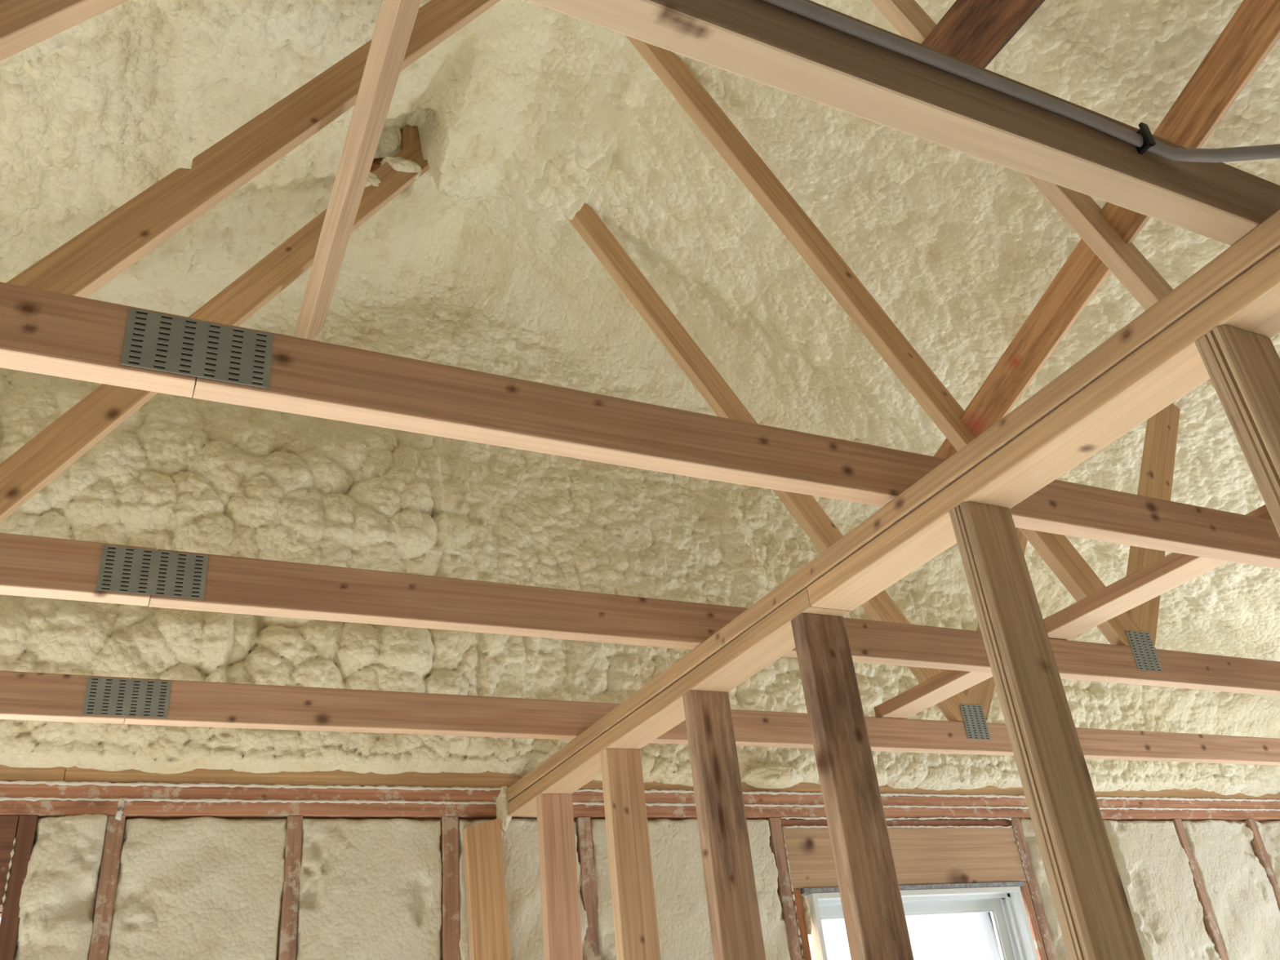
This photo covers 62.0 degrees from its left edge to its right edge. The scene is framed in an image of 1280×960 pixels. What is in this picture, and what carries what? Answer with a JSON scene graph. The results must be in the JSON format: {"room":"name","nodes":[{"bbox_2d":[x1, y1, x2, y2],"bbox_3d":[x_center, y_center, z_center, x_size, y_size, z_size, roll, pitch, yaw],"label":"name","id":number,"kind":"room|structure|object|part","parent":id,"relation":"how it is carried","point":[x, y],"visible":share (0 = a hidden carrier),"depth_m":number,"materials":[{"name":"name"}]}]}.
{"room":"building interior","nodes":[
{"label":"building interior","id":0,"kind":"room"},
{"bbox_2d":[0,0,1279,707],"bbox_3d":[0.808,-1.502,0.901,8.400,2.157,6.750,9,-32,-25],"label":"ceiling","id":1,"kind":"structure","parent":0,"point":[528,114],"depth_m":3.18,"materials":[{"name":"plastic"}]},
{"bbox_2d":[369,157,384,173],"bbox_3d":[-0.764,-1.005,3.386,0.195,0.120,0.040,9,-32,-25],"label":"block","id":2,"kind":"object","parent":1,"relation":"attached to","point":[376,163],"visible":0.12,"depth_m":3.32,"materials":[{"name":"brown wood"}]},
{"bbox_2d":[377,124,401,155],"bbox_3d":[-0.788,-1.083,3.329,0.085,0.176,0.058,9,-32,-25],"label":"scrap","id":3,"kind":"object","parent":1,"relation":"hanging from","point":[389,142],"visible":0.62,"depth_m":3.30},
{"bbox_2d":[0,136,1279,765],"bbox_3d":[-0.456,-0.288,3.034,7.830,2.058,0.042,9,-32,-25],"label":"roof truss","id":4,"kind":"object","parent":1,"relation":"attached to","point":[24,695],"visible":0.62,"depth_m":2.65,"materials":[{"name":"brown wood"}]},
{"bbox_3d":[-1.060,0.450,2.207,0.158,0.078,0.002,9,-32,-25],"label":"connector plate","id":5,"kind":"part","parent":4,"relation":"part of","materials":[{"name":"metal"}]},
{"bbox_2d":[364,172,381,186],"bbox_3d":[-0.822,-0.890,3.203,0.087,0.096,0.058,9,-32,-25],"label":"scrap","id":6,"kind":"object","parent":4,"relation":"attached to","point":[372,180],"visible":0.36,"depth_m":3.19,"materials":[{"name":"beige"}]},
{"bbox_2d":[380,155,422,179],"bbox_3d":[-0.736,-0.962,3.282,0.129,0.058,0.068,9,-32,-25],"label":"scrap","id":7,"kind":"object","parent":4,"relation":"attached to","point":[397,163],"visible":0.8,"depth_m":3.26,"materials":[{"name":"beige"}]},
{"bbox_2d":[400,124,419,151],"bbox_3d":[-0.732,-1.159,3.421,0.086,0.368,0.039,9,-32,-25],"label":"block","id":8,"kind":"object","parent":4,"relation":"attached to","point":[409,134],"visible":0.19,"depth_m":3.36,"materials":[{"name":"brown wood"}]},
{"bbox_3d":[1.009,0.728,3.208,0.088,0.105,0.002,9,-32,-25],"label":"connector plate","id":9,"kind":"part","parent":4,"relation":"part of","materials":[{"name":"metal"}]},
{"bbox_2d":[0,0,1279,696],"bbox_3d":[-0.181,-0.589,2.548,7.830,2.059,0.042,9,-32,-25],"label":"roof truss","id":10,"kind":"object","parent":1,"relation":"attached to","point":[31,566],"visible":0.79,"depth_m":2.16,"materials":[{"name":"brown wood"}]},
{"bbox_3d":[-0.785,0.149,1.722,0.158,0.078,0.002,9,-32,-25],"label":"connector plate","id":11,"kind":"part","parent":10,"relation":"part of","materials":[{"name":"metal"}]},
{"bbox_3d":[1.286,0.435,2.717,0.088,0.105,0.002,9,-32,-25],"label":"connector plate","id":12,"kind":"part","parent":10,"relation":"part of","materials":[{"name":"metal"}]},
{"bbox_2d":[0,0,1279,568],"bbox_3d":[0.094,-0.891,2.063,7.830,2.060,0.042,9,-32,-25],"label":"roof truss","id":13,"kind":"object","parent":1,"relation":"attached to","point":[45,332],"visible":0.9,"depth_m":1.41,"materials":[{"name":"brown wood"}]},
{"bbox_3d":[-0.510,-0.152,1.236,0.158,0.078,0.002,9,-32,-25],"label":"connector plate","id":14,"kind":"part","parent":13,"relation":"part of","materials":[{"name":"metal"}]},
{"bbox_2d":[293,0,421,339],"bbox_3d":[-0.359,-1.052,1.874,0.080,0.288,2.988,7,-32,-23],"label":"brace","id":15,"kind":"object","parent":13,"relation":"attached to","point":[396,19],"visible":0.99,"depth_m":2.41,"materials":[{"name":"brown wood"}]},
{"bbox_2d":[921,0,1044,68],"bbox_3d":[1.018,-1.297,1.798,0.108,0.136,1.635,9,-32,-25],"label":"brace","id":16,"kind":"object","parent":13,"relation":"attached to","point":[974,32],"visible":0.62,"depth_m":2.29,"materials":[{"name":"brown wood"}]},
{"bbox_2d":[874,504,1271,719],"bbox_3d":[1.438,-0.099,1.852,0.096,0.038,3.292,9,-32,-25],"label":"brace","id":17,"kind":"object","parent":13,"relation":"on","point":[1174,570],"visible":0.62,"depth_m":2.47,"materials":[{"name":"brown wood"}]},
{"bbox_2d":[933,0,1279,458],"bbox_3d":[1.196,-0.877,2.072,0.083,0.643,2.548,4,-31,-18],"label":"brace","id":18,"kind":"object","parent":13,"relation":"attached to","point":[1253,30],"visible":0.69,"depth_m":2.37,"materials":[{"name":"brown wood"}]},
{"bbox_2d":[526,0,1279,245],"bbox_3d":[0.450,-1.181,1.614,8.010,2.059,0.042,9,-32,-25],"label":"roof truss","id":19,"kind":"object","parent":1,"relation":"attached to","point":[760,41],"visible":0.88,"depth_m":0.98,"materials":[{"name":"brown wood"}]},
{"bbox_2d":[762,0,1279,162],"bbox_3d":[0.154,-0.449,0.911,2.118,0.102,0.190,5,-31,-19],"label":"cable","id":20,"kind":"object","parent":19,"relation":"attached to","point":[802,7],"visible":1,"depth_m":1.03,"materials":[{"name":"grey plastic"}]},
{"bbox_2d":[1135,122,1155,155],"bbox_3d":[0.521,-0.354,1.106,0.009,0.028,0.017,9,-32,-25],"label":"clip","id":21,"kind":"object","parent":19,"relation":"attached to","point":[1148,140],"visible":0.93,"depth_m":1.10,"materials":[{"name":"black plastic"}]},
{"bbox_2d":[0,213,1279,796],"bbox_3d":[-0.546,-0.172,3.340,8.202,2.195,0.451,9,-32,-25],"label":"insulation","id":22,"kind":"structure","parent":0,"point":[180,473],"depth_m":3.30,"materials":[{"name":"plastic"}]},
{"bbox_2d":[13,813,1279,959],"bbox_3d":[-0.359,1.936,2.381,8.000,2.335,0.098,9,-32,-25],"label":"wall","id":23,"kind":"structure","parent":0,"point":[202,887],"depth_m":2.76,"materials":[{"name":"plastic"}]},
{"bbox_2d":[0,815,18,911],"bbox_3d":[-1.858,0.822,2.265,0.911,0.198,0.090,9,-32,-25],"label":"header","id":24,"kind":"object","parent":23,"relation":"attached to","point":[8,824],"visible":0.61,"depth_m":2.43,"materials":[{"name":"brown wood"}]},
{"bbox_2d":[0,815,38,959],"bbox_3d":[-1.329,1.811,1.951,0.039,2.322,0.090,9,-32,-25],"label":"stud","id":25,"kind":"object","parent":23,"relation":"attached to","point":[27,824],"visible":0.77,"depth_m":2.40,"materials":[{"name":"brown wood"}]},
{"bbox_2d":[2,837,15,902],"bbox_3d":[-1.397,1.157,2.259,0.008,0.850,0.009,9,-32,-25],"label":"bead","id":26,"kind":"object","parent":25,"relation":"attached to","point":[4,898],"visible":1,"depth_m":2.41},
{"bbox_2d":[88,815,125,959],"bbox_3d":[-1.162,1.836,2.030,0.039,2.322,0.090,9,-32,-25],"label":"stud","id":27,"kind":"object","parent":23,"relation":"attached to","point":[104,909],"visible":0.84,"depth_m":2.48,"materials":[{"name":"brown wood"}]},
{"bbox_2d":[0,800,496,818],"bbox_3d":[-0.912,0.812,2.678,1.207,0.036,0.176,9,-32,-25],"label":"plate","id":28,"kind":"object","parent":23,"relation":"on","point":[132,809],"depth_m":2.69,"materials":[{"name":"brown wood"}]},
{"bbox_2d":[115,798,124,820],"bbox_3d":[-1.251,0.793,2.563,0.016,0.050,0.015,9,-32,-25],"label":"drip","id":29,"kind":"object","parent":28,"relation":"attached to","point":[121,802],"visible":1,"depth_m":2.56,"materials":[{"name":"beige"}]},
{"bbox_2d":[277,816,302,959],"bbox_3d":[-0.791,1.893,2.205,0.039,2.322,0.090,9,-32,-25],"label":"stud","id":30,"kind":"object","parent":23,"relation":"attached to","point":[290,898],"visible":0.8,"depth_m":2.65,"materials":[{"name":"brown wood"}]},
{"bbox_2d":[440,816,460,959],"bbox_3d":[-0.424,1.949,2.378,0.046,2.322,0.090,9,-32,-25],"label":"stud","id":31,"kind":"object","parent":23,"relation":"attached to","point":[449,837],"visible":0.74,"depth_m":2.81,"materials":[{"name":"brown wood"}]},
{"bbox_2d":[462,817,511,959],"bbox_3d":[-0.373,1.324,2.708,0.139,0.902,0.037,9,-32,-25],"label":"board","id":32,"kind":"object","parent":23,"relation":"attached to","point":[483,861],"visible":1,"depth_m":2.81,"materials":[{"name":"brown wood"}]},
{"bbox_2d":[495,786,511,832],"bbox_3d":[-0.380,0.920,2.978,0.032,0.128,0.044,-25,-34,30],"label":"lump","id":33,"kind":"object","parent":23,"relation":"attached to","point":[502,808],"visible":0.91,"depth_m":2.97,"materials":[{"name":"beige"}]},
{"bbox_2d":[573,817,600,959],"bbox_3d":[-0.067,2.003,2.547,0.039,2.322,0.090,9,-32,-25],"label":"stud","id":34,"kind":"object","parent":23,"relation":"attached to","point":[591,951],"visible":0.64,"depth_m":2.98,"materials":[{"name":"brown wood"}]},
{"bbox_2d":[645,804,697,818],"bbox_3d":[0.095,0.963,3.148,0.245,0.036,0.160,9,-32,-25],"label":"plate","id":35,"kind":"object","parent":23,"relation":"on","point":[655,811],"depth_m":3.21,"materials":[{"name":"brown wood"}]},
{"bbox_2d":[0,783,500,801],"bbox_3d":[-0.917,0.769,2.677,1.197,0.037,0.128,9,-32,-25],"label":"plate","id":36,"kind":"object","parent":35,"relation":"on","point":[45,790],"depth_m":2.70,"materials":[{"name":"brown wood"}]},
{"bbox_2d":[0,795,1279,810],"bbox_3d":[-0.491,0.890,2.939,8.030,0.012,0.010,9,-32,-25],"label":"bead","id":37,"kind":"object","parent":35,"relation":"attached to","point":[2,798],"visible":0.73,"depth_m":2.89},
{"bbox_2d":[644,792,695,804],"bbox_3d":[0.088,0.923,3.152,0.222,0.037,0.127,9,-32,-25],"label":"plate","id":38,"kind":"object","parent":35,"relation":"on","point":[651,797],"depth_m":3.22,"materials":[{"name":"brown wood"}]},
{"bbox_2d":[0,780,1279,801],"bbox_3d":[-0.494,0.857,2.957,8.030,0.015,0.011,9,-32,-25],"label":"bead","id":39,"kind":"object","parent":38,"relation":"attached to","point":[20,782],"visible":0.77,"depth_m":2.91},
{"bbox_2d":[0,764,1279,800],"bbox_3d":[-0.508,0.827,2.995,8.010,0.086,0.039,9,-32,-25],"label":"plate","id":40,"kind":"object","parent":38,"relation":"on","point":[488,779],"visible":0.27,"depth_m":2.87,"materials":[{"name":"brown wood"}]},
{"bbox_2d":[742,764,804,788],"bbox_3d":[0.415,0.938,3.364,0.224,0.075,0.109,9,-32,-25],"label":"lump","id":41,"kind":"object","parent":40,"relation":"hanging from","point":[769,775],"visible":1,"depth_m":3.32,"materials":[{"name":"beige"}]},
{"bbox_2d":[766,817,802,959],"bbox_3d":[0.519,2.092,2.823,0.040,2.322,0.090,9,-32,-25],"label":"stud","id":42,"kind":"object","parent":23,"relation":"attached to","point":[776,840],"visible":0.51,"depth_m":3.25,"materials":[{"name":"brown wood"}]},
{"bbox_2d":[783,835,804,959],"bbox_3d":[0.487,1.444,3.148,0.008,0.850,0.008,-14,-30,14],"label":"bead","id":43,"kind":"object","parent":42,"relation":"attached to","point":[793,897],"visible":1,"depth_m":3.24},
{"bbox_2d":[791,888,811,959],"bbox_3d":[0.518,1.796,3.009,0.033,1.198,0.090,9,-32,-25],"label":"stud","id":44,"kind":"object","parent":42,"relation":"attached to","point":[798,901],"visible":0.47,"depth_m":3.21,"materials":[{"name":"brown wood"}]},
{"bbox_2d":[744,805,826,819],"bbox_3d":[0.452,1.019,3.320,0.387,0.036,0.166,9,-32,-25],"label":"plate","id":45,"kind":"object","parent":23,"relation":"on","point":[755,812],"depth_m":3.37,"materials":[{"name":"brown wood"}]},
{"bbox_2d":[742,793,823,804],"bbox_3d":[0.448,0.976,3.320,0.373,0.037,0.131,9,-32,-25],"label":"plate","id":46,"kind":"object","parent":45,"relation":"on","point":[762,798],"depth_m":3.40,"materials":[{"name":"brown wood"}]},
{"bbox_2d":[782,825,1012,828],"bbox_3d":[0.880,1.157,3.554,0.962,0.011,0.008,9,-32,-25],"label":"bead","id":47,"kind":"object","parent":23,"relation":"attached to","point":[793,826],"visible":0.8,"depth_m":3.58},
{"bbox_2d":[782,826,1026,888],"bbox_3d":[0.870,1.258,3.543,0.968,0.183,0.090,9,-32,-25],"label":"header","id":48,"kind":"object","parent":23,"relation":"attached to","point":[948,855],"visible":0.66,"depth_m":3.54,"materials":[{"name":"brown wood"}]},
{"bbox_2d":[780,819,1009,827],"bbox_3d":[0.856,1.171,3.602,0.968,0.026,0.090,9,-32,-25],"label":"strip","id":49,"kind":"object","parent":48,"relation":"on","point":[1005,823],"visible":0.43,"depth_m":3.62,"materials":[{"name":"brown wood"}]},
{"bbox_2d":[805,886,1038,959],"bbox_3d":[0.946,1.855,3.218,0.856,1.154,0.104,9,-32,-25],"label":"window","id":50,"kind":"structure","parent":23,"relation":"in","point":[1002,910],"depth_m":3.57,"materials":[{"name":"white plastic"}]},
{"bbox_2d":[801,894,811,934],"bbox_3d":[0.510,1.329,3.256,0.032,0.113,0.034,9,-32,-25],"label":"foam dab","id":51,"kind":"object","parent":50,"relation":"attached to","point":[806,911],"visible":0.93,"depth_m":3.25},
{"bbox_2d":[800,881,1024,895],"bbox_3d":[0.899,1.334,3.482,0.910,0.014,0.054,9,-32,-25],"label":"flashing","id":52,"kind":"object","parent":50,"relation":"attached to","point":[806,891],"visible":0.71,"depth_m":3.49,"materials":[{"name":"grey metal"}]},
{"bbox_3d":[0.906,1.636,3.373,0.804,0.574,0.014,9,-32,-25],"label":"sash","id":53,"kind":"part","parent":50,"relation":"part of","materials":[{"name":"white plastic"}]},
{"bbox_3d":[0.906,1.637,3.374,0.728,0.498,0.003,9,-32,-25],"label":"glass","id":54,"kind":"part","parent":50,"relation":"part of","materials":[{"name":"white"}]},
{"bbox_2d":[883,807,1031,819],"bbox_3d":[1.084,1.114,3.615,0.764,0.036,0.163,9,-32,-25],"label":"plate","id":55,"kind":"object","parent":23,"relation":"on","point":[890,812],"depth_m":3.68,"materials":[{"name":"brown wood"}]},
{"bbox_2d":[780,816,1011,820],"bbox_3d":[0.878,1.132,3.565,0.966,0.014,0.010,9,-32,-25],"label":"bead","id":56,"kind":"object","parent":55,"relation":"attached to","point":[821,817],"visible":0.81,"depth_m":3.59},
{"bbox_2d":[880,795,1027,807],"bbox_3d":[1.076,1.073,3.618,0.735,0.037,0.133,9,-32,-25],"label":"plate","id":57,"kind":"object","parent":55,"relation":"on","point":[893,800],"depth_m":3.69,"materials":[{"name":"brown wood"}]},
{"bbox_2d":[1008,817,1056,959],"bbox_3d":[1.425,2.230,3.251,0.041,2.322,0.090,9,-32,-25],"label":"stud","id":58,"kind":"object","parent":23,"relation":"attached to","point":[1015,823],"visible":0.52,"depth_m":3.66,"materials":[{"name":"brown wood"}]},
{"bbox_2d":[1014,832,1026,875],"bbox_3d":[1.356,1.577,3.558,0.007,0.850,0.009,9,-32,-25],"label":"bead","id":59,"kind":"object","parent":58,"relation":"attached to","point":[1017,842],"visible":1,"depth_m":3.71},
{"bbox_2d":[1019,881,1046,959],"bbox_3d":[1.359,1.924,3.406,0.027,1.198,0.090,9,-32,-25],"label":"stud","id":60,"kind":"object","parent":58,"relation":"attached to","point":[1027,900],"visible":0.45,"depth_m":3.60,"materials":[{"name":"brown wood"}]},
{"bbox_2d":[1100,808,1279,821],"bbox_3d":[2.150,1.280,4.125,1.201,0.036,0.179,9,-32,-25],"label":"plate","id":61,"kind":"object","parent":23,"relation":"on","point":[1117,814],"depth_m":4.18,"materials":[{"name":"brown wood"}]},
{"bbox_2d":[1097,798,1279,808],"bbox_3d":[2.141,1.236,4.123,1.165,0.037,0.131,9,-32,-25],"label":"plate","id":62,"kind":"object","parent":61,"relation":"on","point":[1158,803],"depth_m":4.20,"materials":[{"name":"brown wood"}]},
{"bbox_2d":[1170,818,1228,959],"bbox_3d":[2.183,2.346,3.609,0.039,2.322,0.090,9,-32,-25],"label":"stud","id":63,"kind":"object","parent":23,"relation":"attached to","point":[1211,926],"visible":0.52,"depth_m":4.00,"materials":[{"name":"brown wood"}]},
{"bbox_2d":[1242,818,1279,911],"bbox_3d":[2.576,2.406,3.795,0.039,2.322,0.090,9,-32,-25],"label":"stud","id":64,"kind":"object","parent":23,"relation":"attached to","point":[1257,844],"visible":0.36,"depth_m":4.25,"materials":[{"name":"brown wood"}]},
{"bbox_3d":[1.136,1.471,-0.694,8.250,0.050,6.750,9,-32,-25],"label":"floor","id":65,"kind":"structure","parent":0,"visible":0},
{"bbox_3d":[0.695,2.103,0.442,0.090,0.039,3.674,9,-32,-25],"label":"floor plate","id":66,"kind":"object","parent":65,"relation":"on","visible":0},
{"bbox_2d":[536,793,582,959],"bbox_3d":[-0.114,1.838,2.240,0.090,2.322,0.040,9,-32,-25],"label":"stud","id":67,"kind":"object","parent":66,"relation":"on","point":[560,904],"visible":1,"depth_m":2.69,"materials":[{"name":"brown wood"}]},
{"bbox_2d":[600,748,661,959],"bbox_3d":[0.066,1.641,1.922,0.090,2.322,0.040,9,-32,-25],"label":"stud","id":68,"kind":"object","parent":66,"relation":"on","point":[631,874],"visible":1,"depth_m":2.35,"materials":[{"name":"brown wood"}]},
{"bbox_2d":[682,689,765,959],"bbox_3d":[0.245,1.445,1.606,0.090,2.322,0.040,9,-32,-25],"label":"stud","id":69,"kind":"object","parent":66,"relation":"on","point":[734,915],"visible":1,"depth_m":2.02,"materials":[{"name":"brown wood"}]},
{"bbox_2d":[507,587,852,816],"bbox_3d":[-0.002,0.566,2.414,0.090,0.038,1.514,9,-32,-25],"label":"plate","id":70,"kind":"object","parent":69,"relation":"on","point":[771,638],"visible":0.8,"depth_m":2.19,"materials":[{"name":"brown wood"}]},
{"bbox_2d":[791,613,914,959],"bbox_3d":[0.422,1.251,1.295,0.090,2.322,0.040,9,-32,-25],"label":"stud","id":71,"kind":"object","parent":66,"relation":"on","point":[875,920],"visible":1,"depth_m":1.69,"materials":[{"name":"brown wood"}]},
{"bbox_2d":[948,501,1145,959],"bbox_3d":[0.603,1.053,0.975,0.090,2.322,0.040,9,-32,-25],"label":"stud","id":72,"kind":"object","parent":66,"relation":"on","point":[1095,919],"visible":1,"depth_m":1.35,"materials":[{"name":"brown wood"}]},
{"bbox_2d":[807,247,1279,610],"bbox_3d":[0.796,-0.308,1.008,0.090,0.038,2.159,9,-32,-25],"label":"plate","id":73,"kind":"object","parent":72,"relation":"on","point":[1171,365],"visible":0.94,"depth_m":1.38,"materials":[{"name":"brown wood"}]},
{"bbox_2d":[506,209,1279,800],"bbox_3d":[0.463,0.017,1.607,0.090,0.035,3.674,9,-32,-25],"label":"plate","id":74,"kind":"object","parent":73,"relation":"on","point":[1264,239],"visible":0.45,"depth_m":1.50,"materials":[{"name":"brown wood"}]},
{"bbox_2d":[1195,324,1279,537],"bbox_3d":[0.788,0.850,0.649,0.090,2.322,0.039,9,-32,-25],"label":"stud","id":75,"kind":"object","parent":66,"relation":"on","point":[1242,366],"visible":1,"depth_m":1.15,"materials":[{"name":"brown wood"}]}
]}

